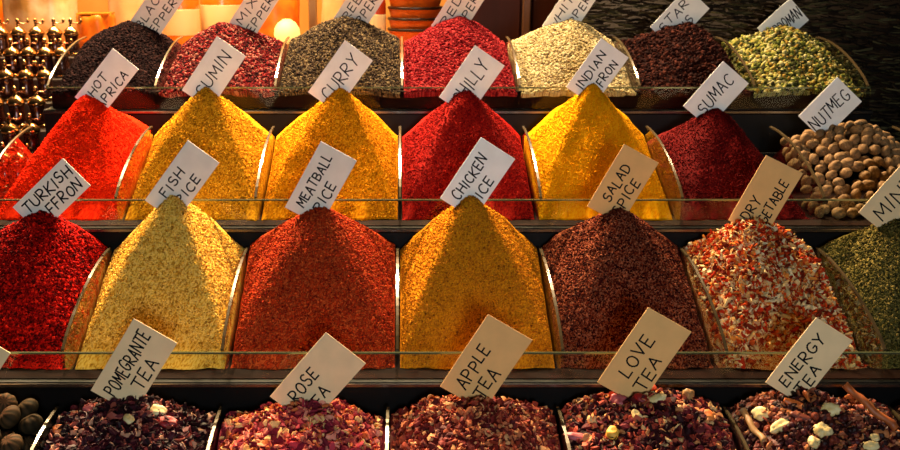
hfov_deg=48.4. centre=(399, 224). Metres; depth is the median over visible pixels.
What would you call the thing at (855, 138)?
nutmeg
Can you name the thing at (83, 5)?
wall
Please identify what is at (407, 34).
bowl
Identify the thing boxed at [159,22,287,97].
heap
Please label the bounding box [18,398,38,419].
dried fruit
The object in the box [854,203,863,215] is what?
nutmeg
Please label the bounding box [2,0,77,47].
plastic bag
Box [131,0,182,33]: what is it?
name card
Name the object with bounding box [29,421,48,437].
dried fruit
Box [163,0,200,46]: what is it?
spice jar
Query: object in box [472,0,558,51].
tall cabinet
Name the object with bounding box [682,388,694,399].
chunk
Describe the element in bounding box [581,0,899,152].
wall
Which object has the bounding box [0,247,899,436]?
display shelf
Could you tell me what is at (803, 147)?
nutmeg
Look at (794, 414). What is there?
peel
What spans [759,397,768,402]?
peel
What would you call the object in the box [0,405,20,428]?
dried fruit
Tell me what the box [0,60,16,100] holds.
pepper mill
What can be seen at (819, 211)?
nutmeg
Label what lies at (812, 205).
nutmeg
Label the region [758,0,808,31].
name card
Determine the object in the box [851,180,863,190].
nutmeg
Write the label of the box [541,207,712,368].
heap
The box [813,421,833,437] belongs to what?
chunk
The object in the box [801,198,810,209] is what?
nutmeg
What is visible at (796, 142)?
nutmeg
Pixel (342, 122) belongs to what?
heap
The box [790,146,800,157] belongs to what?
nutmeg
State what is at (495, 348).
name card
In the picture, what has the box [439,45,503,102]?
name card
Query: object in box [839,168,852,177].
nutmeg
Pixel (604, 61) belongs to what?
name card
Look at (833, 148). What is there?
nutmeg
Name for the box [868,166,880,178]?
nutmeg
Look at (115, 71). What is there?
name card
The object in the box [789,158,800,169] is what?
nutmeg
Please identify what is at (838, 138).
nutmeg
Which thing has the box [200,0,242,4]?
jar
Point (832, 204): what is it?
nutmeg
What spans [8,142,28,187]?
pepper mill
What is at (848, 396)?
peel
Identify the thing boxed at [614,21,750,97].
heap
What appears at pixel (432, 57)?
heap
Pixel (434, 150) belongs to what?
heap
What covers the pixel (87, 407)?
chunk
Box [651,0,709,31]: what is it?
name card
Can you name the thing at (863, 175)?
nutmeg
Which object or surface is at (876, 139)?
nutmeg
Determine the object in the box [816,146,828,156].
nutmeg
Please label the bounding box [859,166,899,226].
name card
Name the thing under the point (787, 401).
peel
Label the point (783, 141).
nutmeg
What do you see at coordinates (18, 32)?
pepper mill
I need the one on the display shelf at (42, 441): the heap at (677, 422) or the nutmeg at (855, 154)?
the heap at (677, 422)
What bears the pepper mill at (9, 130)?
on the rack
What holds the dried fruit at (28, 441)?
on the display shelf at (42, 441)
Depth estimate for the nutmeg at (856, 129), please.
2.33 m
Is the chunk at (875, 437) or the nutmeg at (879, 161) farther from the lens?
the nutmeg at (879, 161)
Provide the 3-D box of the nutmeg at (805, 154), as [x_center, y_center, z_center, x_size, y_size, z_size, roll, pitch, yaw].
[0.941,-0.158,2.330,0.024,0.034,0.027,-8,17,-28]
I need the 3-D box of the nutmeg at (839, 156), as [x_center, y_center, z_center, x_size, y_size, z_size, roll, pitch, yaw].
[1.008,-0.154,2.289,0.030,0.027,0.025,-10,18,-32]
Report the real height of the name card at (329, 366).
0.177 m
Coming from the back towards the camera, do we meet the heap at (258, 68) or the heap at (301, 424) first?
the heap at (258, 68)
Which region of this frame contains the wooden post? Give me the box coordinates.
[308,0,317,28]
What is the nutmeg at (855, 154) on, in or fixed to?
on the nutmeg
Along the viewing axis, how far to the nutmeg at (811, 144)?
2.34 m
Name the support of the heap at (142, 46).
on the display shelf at (754, 116)
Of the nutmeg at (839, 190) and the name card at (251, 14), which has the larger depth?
the name card at (251, 14)
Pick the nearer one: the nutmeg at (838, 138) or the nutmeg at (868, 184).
the nutmeg at (868, 184)
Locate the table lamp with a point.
(285, 28)
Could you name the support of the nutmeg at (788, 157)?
on the display shelf at (814, 231)
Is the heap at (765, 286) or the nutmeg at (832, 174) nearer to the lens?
the heap at (765, 286)
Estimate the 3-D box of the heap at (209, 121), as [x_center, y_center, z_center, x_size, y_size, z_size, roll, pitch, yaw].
[-0.454,-0.175,2.283,0.286,0.260,0.318,0,15,0]
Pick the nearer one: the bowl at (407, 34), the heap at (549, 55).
the heap at (549, 55)
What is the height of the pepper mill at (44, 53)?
0.112 m
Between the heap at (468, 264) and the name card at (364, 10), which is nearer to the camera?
the heap at (468, 264)
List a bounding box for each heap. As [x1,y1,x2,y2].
[0,94,150,220]
[0,210,109,369]
[43,394,219,449]
[51,20,180,97]
[75,195,245,369]
[125,87,272,220]
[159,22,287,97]
[217,398,384,449]
[230,206,394,369]
[261,88,397,220]
[278,15,399,97]
[390,394,560,449]
[400,195,554,369]
[402,89,534,219]
[404,16,516,97]
[508,19,635,97]
[524,83,672,220]
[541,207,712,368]
[558,385,736,449]
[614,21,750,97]
[647,108,808,220]
[681,216,866,369]
[721,24,864,97]
[724,386,899,449]
[816,218,899,368]
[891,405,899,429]
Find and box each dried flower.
[606,425,619,439]
[609,393,626,404]
[633,393,647,401]
[647,393,666,402]
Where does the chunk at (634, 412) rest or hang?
on the heap at (677, 422)
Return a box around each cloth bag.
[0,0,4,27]
[76,12,115,47]
[258,0,299,37]
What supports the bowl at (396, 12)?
on the bowl at (398, 23)
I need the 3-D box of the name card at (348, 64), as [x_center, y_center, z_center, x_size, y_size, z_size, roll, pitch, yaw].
[-0.140,-0.348,2.341,0.153,0.168,0.003,0,15,0]
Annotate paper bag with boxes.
[108,0,163,33]
[321,0,344,21]
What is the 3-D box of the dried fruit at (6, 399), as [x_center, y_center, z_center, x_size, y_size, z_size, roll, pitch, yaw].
[-0.701,0.319,1.774,0.040,0.037,0.041,8,17,28]
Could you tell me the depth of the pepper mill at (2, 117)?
2.68 m
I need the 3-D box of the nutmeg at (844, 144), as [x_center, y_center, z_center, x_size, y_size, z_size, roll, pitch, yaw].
[1.029,-0.185,2.308,0.029,0.026,0.027,12,19,37]
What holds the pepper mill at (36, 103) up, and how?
on the rack
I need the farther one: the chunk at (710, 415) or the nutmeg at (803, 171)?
the nutmeg at (803, 171)
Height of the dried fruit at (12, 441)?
0.035 m
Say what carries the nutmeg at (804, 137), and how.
on the nutmeg at (803, 147)
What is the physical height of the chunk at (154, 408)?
0.018 m
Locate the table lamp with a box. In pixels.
[274,19,299,46]
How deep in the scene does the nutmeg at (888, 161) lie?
2.26 m
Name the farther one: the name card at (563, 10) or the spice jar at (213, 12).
the spice jar at (213, 12)
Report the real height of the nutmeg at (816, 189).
0.030 m
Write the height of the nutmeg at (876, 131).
0.027 m
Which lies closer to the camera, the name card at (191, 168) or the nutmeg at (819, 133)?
the name card at (191, 168)
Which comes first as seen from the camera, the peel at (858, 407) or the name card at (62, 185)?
the peel at (858, 407)
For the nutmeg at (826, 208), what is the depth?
2.20 m
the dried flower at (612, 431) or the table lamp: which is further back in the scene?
the table lamp
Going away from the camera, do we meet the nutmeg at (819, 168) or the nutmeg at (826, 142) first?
the nutmeg at (819, 168)
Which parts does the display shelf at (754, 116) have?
panel, rail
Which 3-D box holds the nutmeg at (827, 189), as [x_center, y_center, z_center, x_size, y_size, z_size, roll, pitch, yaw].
[0.955,-0.076,2.242,0.026,0.029,0.026,-1,15,-3]
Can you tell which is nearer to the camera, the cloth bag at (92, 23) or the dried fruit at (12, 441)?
the dried fruit at (12, 441)
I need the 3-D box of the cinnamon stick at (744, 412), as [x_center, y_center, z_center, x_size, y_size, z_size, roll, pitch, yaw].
[0.609,0.347,1.723,0.016,0.034,0.084,-2,15,-9]
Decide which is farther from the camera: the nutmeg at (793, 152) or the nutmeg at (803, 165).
the nutmeg at (793, 152)
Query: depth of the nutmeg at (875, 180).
2.24 m
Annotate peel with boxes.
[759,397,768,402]
[783,398,802,408]
[790,411,811,421]
[802,390,816,401]
[844,394,853,400]
[855,405,865,411]
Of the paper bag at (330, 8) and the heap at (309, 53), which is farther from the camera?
the paper bag at (330, 8)
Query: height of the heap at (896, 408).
0.211 m
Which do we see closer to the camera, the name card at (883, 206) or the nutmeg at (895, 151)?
the name card at (883, 206)
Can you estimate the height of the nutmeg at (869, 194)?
0.029 m
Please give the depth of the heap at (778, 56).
2.60 m
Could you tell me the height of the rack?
1.362 m
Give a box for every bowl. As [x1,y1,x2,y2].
[387,6,442,17]
[388,16,435,28]
[388,27,425,47]
[389,0,440,6]
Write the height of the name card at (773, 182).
0.173 m
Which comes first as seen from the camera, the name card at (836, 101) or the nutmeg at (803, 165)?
the nutmeg at (803, 165)
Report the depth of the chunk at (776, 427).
1.69 m
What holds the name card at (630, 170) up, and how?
in the heap at (606, 270)
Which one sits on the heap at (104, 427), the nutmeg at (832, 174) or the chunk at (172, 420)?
the chunk at (172, 420)
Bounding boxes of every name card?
[0,347,9,368]
[13,158,89,216]
[75,48,138,107]
[91,319,176,400]
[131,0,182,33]
[145,141,218,207]
[182,36,245,96]
[229,0,277,32]
[270,333,365,405]
[285,141,356,214]
[308,40,372,102]
[333,0,382,23]
[431,0,483,26]
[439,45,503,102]
[440,137,514,206]
[440,314,531,398]
[542,0,594,26]
[566,38,628,94]
[587,144,657,213]
[597,307,690,397]
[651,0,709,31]
[684,61,748,117]
[728,155,802,223]
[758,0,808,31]
[765,317,852,396]
[799,77,861,138]
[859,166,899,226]
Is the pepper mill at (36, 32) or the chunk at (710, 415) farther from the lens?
the pepper mill at (36, 32)
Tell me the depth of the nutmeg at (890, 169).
2.25 m
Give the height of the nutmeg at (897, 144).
0.031 m
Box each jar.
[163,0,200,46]
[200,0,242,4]
[200,0,242,30]
[369,0,385,30]
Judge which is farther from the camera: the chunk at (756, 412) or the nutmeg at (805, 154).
the nutmeg at (805, 154)
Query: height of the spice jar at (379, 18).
0.231 m
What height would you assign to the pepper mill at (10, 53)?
0.112 m
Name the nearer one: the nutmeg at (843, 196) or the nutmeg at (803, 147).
the nutmeg at (843, 196)
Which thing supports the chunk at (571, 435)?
on the heap at (677, 422)
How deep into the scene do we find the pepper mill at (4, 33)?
2.99 m
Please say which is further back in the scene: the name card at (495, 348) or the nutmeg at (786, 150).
the nutmeg at (786, 150)
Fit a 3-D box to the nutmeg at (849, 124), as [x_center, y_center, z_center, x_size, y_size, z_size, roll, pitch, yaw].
[1.068,-0.235,2.372,0.025,0.025,0.030,4,15,13]
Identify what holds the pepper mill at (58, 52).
on the rack
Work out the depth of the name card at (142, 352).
1.74 m
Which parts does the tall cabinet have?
door panel, door panel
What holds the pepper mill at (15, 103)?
on the rack
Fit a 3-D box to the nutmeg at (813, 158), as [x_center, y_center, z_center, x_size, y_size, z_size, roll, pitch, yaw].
[0.957,-0.153,2.313,0.023,0.024,0.024,-4,16,-16]
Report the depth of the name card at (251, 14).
2.74 m
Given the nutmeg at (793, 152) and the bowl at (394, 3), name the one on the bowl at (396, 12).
the bowl at (394, 3)
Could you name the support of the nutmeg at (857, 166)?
on the nutmeg
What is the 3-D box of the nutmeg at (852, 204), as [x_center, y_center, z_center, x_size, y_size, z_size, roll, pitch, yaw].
[1.003,-0.042,2.219,0.025,0.024,0.020,3,15,12]
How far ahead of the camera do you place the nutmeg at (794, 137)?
2.38 m
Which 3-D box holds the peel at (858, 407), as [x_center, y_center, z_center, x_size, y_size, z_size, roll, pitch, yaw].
[0.796,0.317,1.730,0.018,0.014,0.016,-2,15,-7]
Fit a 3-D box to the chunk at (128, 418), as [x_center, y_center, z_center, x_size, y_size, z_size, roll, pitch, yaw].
[-0.462,0.331,1.702,0.020,0.014,0.017,3,15,11]
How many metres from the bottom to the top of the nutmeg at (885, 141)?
0.026 m
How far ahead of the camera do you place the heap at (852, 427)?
1.70 m
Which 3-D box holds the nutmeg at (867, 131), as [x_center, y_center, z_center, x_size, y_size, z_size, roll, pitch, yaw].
[1.082,-0.211,2.316,0.027,0.030,0.027,3,15,12]
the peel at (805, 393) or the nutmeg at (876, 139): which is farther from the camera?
the nutmeg at (876, 139)
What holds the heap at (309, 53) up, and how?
on the display shelf at (754, 116)
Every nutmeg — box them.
[780,137,790,145]
[782,147,790,156]
[785,152,792,162]
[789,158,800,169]
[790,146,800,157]
[791,135,799,140]
[791,139,801,148]
[798,150,808,162]
[798,169,806,179]
[800,133,810,144]
[800,185,811,193]
[801,145,810,151]
[801,162,811,170]
[801,175,810,185]
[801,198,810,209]
[802,129,814,137]
[806,140,817,148]
[807,201,819,213]
[808,153,818,163]
[810,192,822,198]
[812,187,819,192]
[813,172,824,184]
[814,129,824,138]
[814,206,824,217]
[815,160,826,173]
[815,165,824,172]
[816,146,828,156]
[819,185,832,197]
[820,204,829,213]
[821,138,830,147]
[823,180,834,192]
[824,154,834,165]
[825,130,834,141]
[825,170,837,179]
[827,198,839,210]
[828,124,835,130]
[828,143,837,154]
[828,160,840,170]
[831,207,845,218]
[832,177,844,186]
[833,125,843,135]
[834,134,845,142]
[834,152,847,160]
[834,186,845,195]
[838,194,850,204]
[839,139,852,150]
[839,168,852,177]
[840,157,854,168]
[841,204,849,215]
[843,184,850,194]
[844,121,853,130]
[845,130,851,139]
[846,208,858,217]
[848,201,856,207]
[849,134,859,144]
[850,124,863,134]
[850,148,860,159]
[850,161,864,171]
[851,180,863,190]
[851,188,860,198]
[854,119,867,125]
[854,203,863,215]
[858,144,868,153]
[858,155,869,161]
[858,170,870,179]
[860,135,871,145]
[861,127,873,136]
[862,124,872,128]
[862,180,874,190]
[863,159,874,167]
[864,191,873,202]
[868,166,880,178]
[868,177,878,189]
[869,144,880,154]
[872,134,881,144]
[872,156,883,165]
[873,128,883,136]
[877,181,884,188]
[879,137,889,146]
[879,171,888,181]
[880,145,890,156]
[882,157,893,168]
[886,166,896,176]
[887,136,894,142]
[889,140,895,149]
[890,141,899,150]
[890,148,899,155]
[891,155,899,166]
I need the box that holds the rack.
[0,56,74,206]
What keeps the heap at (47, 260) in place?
on the display shelf at (370, 390)
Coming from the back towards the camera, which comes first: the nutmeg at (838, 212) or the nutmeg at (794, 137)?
the nutmeg at (794, 137)
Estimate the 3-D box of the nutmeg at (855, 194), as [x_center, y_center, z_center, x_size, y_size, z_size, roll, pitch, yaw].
[1.012,-0.067,2.219,0.022,0.027,0.020,-9,17,-30]
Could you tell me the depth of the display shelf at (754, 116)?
2.52 m
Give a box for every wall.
[77,0,446,34]
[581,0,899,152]
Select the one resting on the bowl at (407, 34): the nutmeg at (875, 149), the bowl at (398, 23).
the bowl at (398, 23)
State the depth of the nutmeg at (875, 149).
2.27 m
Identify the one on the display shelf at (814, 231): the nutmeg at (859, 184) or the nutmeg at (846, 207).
the nutmeg at (846, 207)
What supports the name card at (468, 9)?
in the heap at (432, 57)
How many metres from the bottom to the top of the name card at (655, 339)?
0.183 m
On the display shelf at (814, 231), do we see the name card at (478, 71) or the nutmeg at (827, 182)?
the nutmeg at (827, 182)
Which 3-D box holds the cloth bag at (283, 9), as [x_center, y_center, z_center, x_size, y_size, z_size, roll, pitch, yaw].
[-0.467,-0.803,3.636,0.207,0.299,0.149,0,15,0]
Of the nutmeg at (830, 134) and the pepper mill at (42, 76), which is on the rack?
the pepper mill at (42, 76)
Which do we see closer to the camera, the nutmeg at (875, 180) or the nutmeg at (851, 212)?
the nutmeg at (851, 212)
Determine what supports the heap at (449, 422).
on the display shelf at (42, 441)
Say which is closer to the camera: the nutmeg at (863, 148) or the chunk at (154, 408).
the chunk at (154, 408)
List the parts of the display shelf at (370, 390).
panel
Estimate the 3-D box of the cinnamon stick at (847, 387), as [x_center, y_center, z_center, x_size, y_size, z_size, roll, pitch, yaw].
[0.807,0.312,1.716,0.097,0.068,0.019,12,19,37]
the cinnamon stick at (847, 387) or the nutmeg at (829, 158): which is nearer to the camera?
the cinnamon stick at (847, 387)
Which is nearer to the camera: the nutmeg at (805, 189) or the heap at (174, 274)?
the heap at (174, 274)
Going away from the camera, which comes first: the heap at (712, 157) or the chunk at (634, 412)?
the chunk at (634, 412)
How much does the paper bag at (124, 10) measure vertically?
0.319 m
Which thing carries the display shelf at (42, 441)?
on the floor
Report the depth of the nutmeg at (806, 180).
2.27 m
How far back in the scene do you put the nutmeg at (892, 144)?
2.31 m
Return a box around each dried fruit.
[0,393,17,413]
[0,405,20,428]
[0,430,15,440]
[0,433,22,449]
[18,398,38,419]
[18,414,42,433]
[21,436,39,449]
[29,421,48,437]
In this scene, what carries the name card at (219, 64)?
in the heap at (209, 121)
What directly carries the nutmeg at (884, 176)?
on the nutmeg
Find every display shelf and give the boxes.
[0,126,899,275]
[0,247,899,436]
[30,406,899,449]
[43,36,872,152]
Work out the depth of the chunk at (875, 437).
1.67 m
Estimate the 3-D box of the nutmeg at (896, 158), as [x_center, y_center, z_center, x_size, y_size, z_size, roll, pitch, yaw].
[1.131,-0.144,2.280,0.022,0.030,0.024,-3,15,-13]
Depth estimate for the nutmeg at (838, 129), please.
2.34 m
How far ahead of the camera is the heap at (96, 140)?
2.26 m
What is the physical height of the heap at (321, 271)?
0.253 m
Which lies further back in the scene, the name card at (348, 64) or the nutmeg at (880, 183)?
the name card at (348, 64)
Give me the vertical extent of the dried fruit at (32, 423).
0.034 m
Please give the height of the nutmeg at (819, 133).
0.024 m
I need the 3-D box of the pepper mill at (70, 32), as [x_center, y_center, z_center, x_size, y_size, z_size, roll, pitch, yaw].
[-0.986,-0.565,3.006,0.052,0.112,0.049,6,16,22]
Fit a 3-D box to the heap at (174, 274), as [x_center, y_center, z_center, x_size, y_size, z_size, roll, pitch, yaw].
[-0.467,0.097,1.969,0.279,0.277,0.308,0,15,0]
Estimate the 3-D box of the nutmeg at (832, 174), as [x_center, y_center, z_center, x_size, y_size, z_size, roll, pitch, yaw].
[0.977,-0.113,2.264,0.026,0.022,0.023,-2,15,-6]
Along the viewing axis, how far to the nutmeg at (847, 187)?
2.24 m
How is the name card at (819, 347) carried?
in the heap at (852, 427)
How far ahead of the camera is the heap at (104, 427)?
1.71 m
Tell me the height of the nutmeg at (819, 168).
0.022 m
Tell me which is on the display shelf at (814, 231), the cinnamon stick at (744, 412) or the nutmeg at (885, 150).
the nutmeg at (885, 150)
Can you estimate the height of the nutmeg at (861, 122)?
0.025 m
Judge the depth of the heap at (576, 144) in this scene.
2.26 m
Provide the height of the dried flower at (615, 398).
0.026 m
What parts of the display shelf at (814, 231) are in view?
panel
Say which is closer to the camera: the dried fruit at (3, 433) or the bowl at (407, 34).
the dried fruit at (3, 433)
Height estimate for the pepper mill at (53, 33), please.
0.112 m
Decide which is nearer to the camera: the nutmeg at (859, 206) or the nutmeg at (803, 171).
the nutmeg at (859, 206)
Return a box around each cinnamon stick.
[740,408,766,445]
[842,382,898,431]
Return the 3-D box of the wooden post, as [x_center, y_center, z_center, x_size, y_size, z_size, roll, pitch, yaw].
[-0.288,-1.325,3.138,0.028,1.565,0.028,0,15,0]
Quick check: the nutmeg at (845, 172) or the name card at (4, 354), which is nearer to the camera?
the name card at (4, 354)
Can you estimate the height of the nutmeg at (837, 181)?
0.025 m
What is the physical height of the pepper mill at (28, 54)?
0.112 m
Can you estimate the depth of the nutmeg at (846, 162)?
2.26 m
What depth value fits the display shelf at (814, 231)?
2.14 m
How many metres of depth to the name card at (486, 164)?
2.02 m
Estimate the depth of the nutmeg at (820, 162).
2.30 m
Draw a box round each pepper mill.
[0,19,8,56]
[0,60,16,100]
[0,87,5,128]
[0,113,21,154]
[0,142,13,188]
[3,38,22,77]
[6,86,26,128]
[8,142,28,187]
[10,18,28,56]
[17,60,36,100]
[20,38,37,77]
[21,113,41,157]
[27,86,48,128]
[28,18,44,56]
[31,60,53,100]
[37,38,56,76]
[46,18,64,56]
[53,38,72,77]
[63,18,81,56]
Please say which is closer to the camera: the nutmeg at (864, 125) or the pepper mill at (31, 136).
the nutmeg at (864, 125)
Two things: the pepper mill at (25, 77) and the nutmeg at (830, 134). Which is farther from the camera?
the pepper mill at (25, 77)
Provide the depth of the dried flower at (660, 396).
1.72 m
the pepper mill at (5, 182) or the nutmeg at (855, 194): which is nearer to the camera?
the nutmeg at (855, 194)
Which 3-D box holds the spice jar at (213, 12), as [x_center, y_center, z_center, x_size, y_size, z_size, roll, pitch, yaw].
[-0.627,-0.765,3.522,0.150,0.284,0.150,0,15,0]
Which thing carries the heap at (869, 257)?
on the display shelf at (370, 390)
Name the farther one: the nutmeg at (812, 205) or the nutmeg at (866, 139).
the nutmeg at (866, 139)
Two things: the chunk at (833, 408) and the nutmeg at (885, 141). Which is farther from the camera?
the nutmeg at (885, 141)
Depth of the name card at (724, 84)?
2.35 m
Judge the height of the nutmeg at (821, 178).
0.031 m
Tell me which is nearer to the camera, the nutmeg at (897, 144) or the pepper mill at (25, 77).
the nutmeg at (897, 144)
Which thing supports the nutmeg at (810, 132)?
on the nutmeg
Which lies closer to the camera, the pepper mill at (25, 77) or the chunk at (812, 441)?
the chunk at (812, 441)
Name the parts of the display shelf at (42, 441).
panel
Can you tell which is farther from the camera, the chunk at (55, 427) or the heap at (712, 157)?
the heap at (712, 157)
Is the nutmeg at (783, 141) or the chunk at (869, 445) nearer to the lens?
the chunk at (869, 445)
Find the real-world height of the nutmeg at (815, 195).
0.021 m
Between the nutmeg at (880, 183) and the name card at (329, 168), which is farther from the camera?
the nutmeg at (880, 183)
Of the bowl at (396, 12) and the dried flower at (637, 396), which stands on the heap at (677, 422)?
the dried flower at (637, 396)
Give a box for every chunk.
[52,424,61,434]
[82,403,94,411]
[123,414,134,423]
[149,404,166,414]
[153,415,177,427]
[563,432,583,440]
[631,409,642,417]
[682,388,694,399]
[703,409,713,420]
[751,406,769,420]
[770,418,789,433]
[807,436,819,448]
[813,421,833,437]
[820,402,840,415]
[859,441,879,449]
[868,434,879,441]
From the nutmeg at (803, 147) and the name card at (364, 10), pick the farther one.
the name card at (364, 10)

